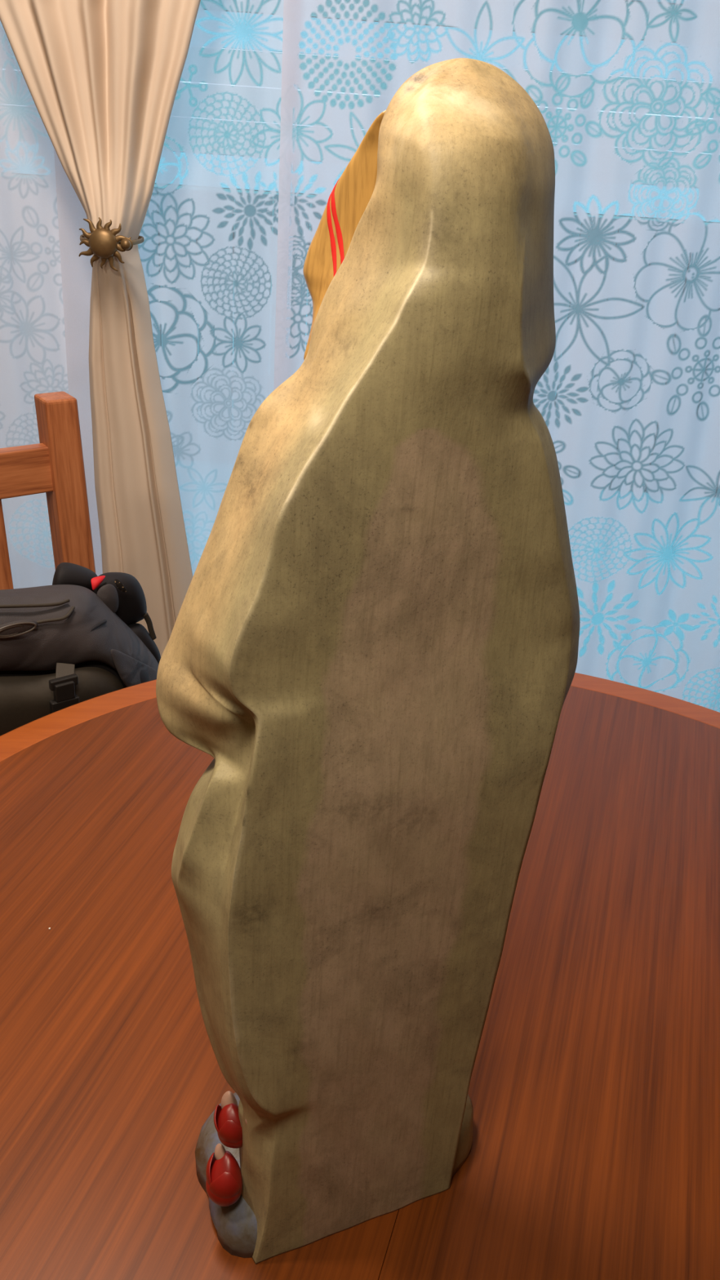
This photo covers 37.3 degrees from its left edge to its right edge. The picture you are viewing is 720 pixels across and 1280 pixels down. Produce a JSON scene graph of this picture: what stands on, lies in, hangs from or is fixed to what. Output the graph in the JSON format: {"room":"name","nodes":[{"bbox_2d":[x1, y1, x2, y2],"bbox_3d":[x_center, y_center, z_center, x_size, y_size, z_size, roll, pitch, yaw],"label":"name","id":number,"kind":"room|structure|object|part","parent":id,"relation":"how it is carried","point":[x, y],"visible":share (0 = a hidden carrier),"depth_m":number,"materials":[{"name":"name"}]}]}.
{"room":"dining room","nodes":[
{"label":"dining room","id":0,"kind":"room"},
{"bbox_3d":[-0.045,1.359,0.460,4.900,0.100,4.990,4,27,0],"label":"floor","id":1,"kind":"structure","parent":0,"visible":0},
{"bbox_2d":[0,391,95,590],"bbox_3d":[-0.484,0.225,1.450,0.460,0.971,0.512,-15,33,-33],"label":"dining chair","id":2,"kind":"object","parent":1,"relation":"on","point":[54,466],"visible":0.23,"depth_m":1.51,"materials":[{"name":"brown wood"}]},
{"bbox_3d":[-0.590,-0.208,1.429,0.361,0.064,0.032,-15,33,-33],"label":"rail","id":3,"kind":"part","parent":2,"relation":"part of","materials":[{"name":"brown wood"}]},
{"bbox_3d":[-0.426,-0.086,1.603,0.047,0.549,0.118,-15,33,-33],"label":"post","id":4,"kind":"part","parent":2,"relation":"part of","materials":[{"name":"brown wood"}]},
{"bbox_2d":[0,562,160,735],"bbox_3d":[-0.401,0.074,1.348,0.403,0.393,0.233,-16,33,-34],"label":"backpack","id":5,"kind":"object","parent":2,"relation":"on","point":[77,638],"visible":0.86,"depth_m":1.25,"materials":[{"name":"fabric"}]},
{"bbox_3d":[-0.370,-0.075,1.386,0.075,0.088,0.119,4,27,0],"label":"lid","id":6,"kind":"part","parent":5,"relation":"part of","materials":[{"name":"black fabric"}]},
{"bbox_3d":[-0.321,-0.050,1.359,0.030,0.043,0.008,-18,34,-37],"label":"panel","id":7,"kind":"part","parent":5,"relation":"part of","materials":[{"name":"fabric"}]},
{"bbox_2d":[0,672,719,1279],"bbox_3d":[0.067,0.612,1.006,1.160,0.751,1.160,4,27,0],"label":"round table","id":8,"kind":"object","parent":1,"relation":"on","point":[593,1092],"visible":0.48,"depth_m":0.80,"materials":[{"name":"brown wood"}]},
{"bbox_2d":[155,57,579,1264],"bbox_3d":[-0.001,0.050,0.568,0.213,0.637,0.136,-9,30,-23],"label":"statue","id":9,"kind":"object","parent":8,"relation":"on","point":[372,646],"visible":1,"depth_m":0.48,"materials":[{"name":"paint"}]},
{"bbox_2d":[302,110,386,359],"bbox_3d":[0.016,-0.177,0.477,0.095,0.111,0.053,-9,30,-24],"label":"hood","id":10,"kind":"object","parent":9,"relation":"attached to","point":[331,250],"depth_m":0.45,"materials":[{"name":"orange paint"}]},
{"bbox_3d":[0.114,-0.918,2.032,4.700,2.550,0.120,4,27,0],"label":"wall","id":11,"kind":"structure","parent":0,"visible":0},
{"bbox_3d":[0.326,-1.796,1.406,3.300,0.024,0.191,4,27,0],"label":"curtain rod","id":12,"kind":"object","parent":11,"relation":"attached to","visible":0},
{"bbox_2d":[0,20,68,588],"bbox_3d":[-0.871,-0.812,1.902,0.850,2.325,0.030,4,27,0],"label":"sheer curtain","id":13,"kind":"object","parent":12,"relation":"hanging from","point":[33,360],"visible":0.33,"depth_m":1.98,"materials":[{"name":"white fabric"}]},
{"bbox_2d":[0,0,200,657],"bbox_3d":[-0.508,-0.736,1.776,0.869,2.340,0.090,5,27,2],"label":"drape","id":14,"kind":"object","parent":12,"relation":"hanging from","point":[102,77],"visible":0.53,"depth_m":1.76,"materials":[{"name":"fabric"}]},
{"bbox_2d":[79,217,144,271],"bbox_3d":[-0.421,-0.672,1.792,0.104,0.082,0.127,4,27,0],"label":"tieback","id":15,"kind":"object","parent":14,"relation":"attached to","point":[104,243],"visible":0.96,"depth_m":1.74,"materials":[{"name":"gold metal"}]},
{"bbox_3d":[-0.382,-0.647,1.743,0.017,0.017,0.017,4,27,0],"label":"knob","id":16,"kind":"part","parent":15,"relation":"part of","materials":[{"name":"gold metal"}]},
{"bbox_2d":[53,0,299,576],"bbox_3d":[-0.324,-0.760,1.876,0.417,2.325,0.037,4,27,0],"label":"sheer curtain","id":17,"kind":"object","parent":12,"relation":"hanging from","point":[205,459],"visible":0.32,"depth_m":1.93,"materials":[{"name":"blue fabric"}]},
{"bbox_2d":[273,0,719,712],"bbox_3d":[0.812,-0.671,1.857,1.914,2.325,0.040,4,27,0],"label":"sheer curtain","id":18,"kind":"object","parent":12,"relation":"hanging from","point":[605,175],"visible":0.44,"depth_m":1.87,"materials":[{"name":"blue fabric"}]},
{"label":"outside","id":19,"kind":"structure","parent":0,"visible":0},
{"bbox_2d":[161,284,719,711],"bbox_3d":[0.198,-2.829,8.816,28.000,0.100,13.710,4,27,0],"label":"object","id":20,"kind":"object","parent":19,"point":[667,554],"depth_m":3.55,"materials":[{"name":"blue fabric"}]},
{"bbox_2d":[137,186,719,497],"bbox_3d":[0.517,-1.164,4.293,7.268,1.070,0.060,4,27,0],"label":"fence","id":21,"kind":"object","parent":20,"relation":"on","point":[594,236],"visible":0.09,"depth_m":4.19,"materials":[{"name":"blue fabric"}]},
{"bbox_2d":[154,0,719,306],"bbox_3d":[0.762,-3.733,8.064,15.400,2.260,0.600,4,27,0],"label":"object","id":22,"kind":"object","parent":20,"relation":"on","point":[242,31],"visible":0.02,"depth_m":7.97,"materials":[{"name":"blue fabric"}]}
]}

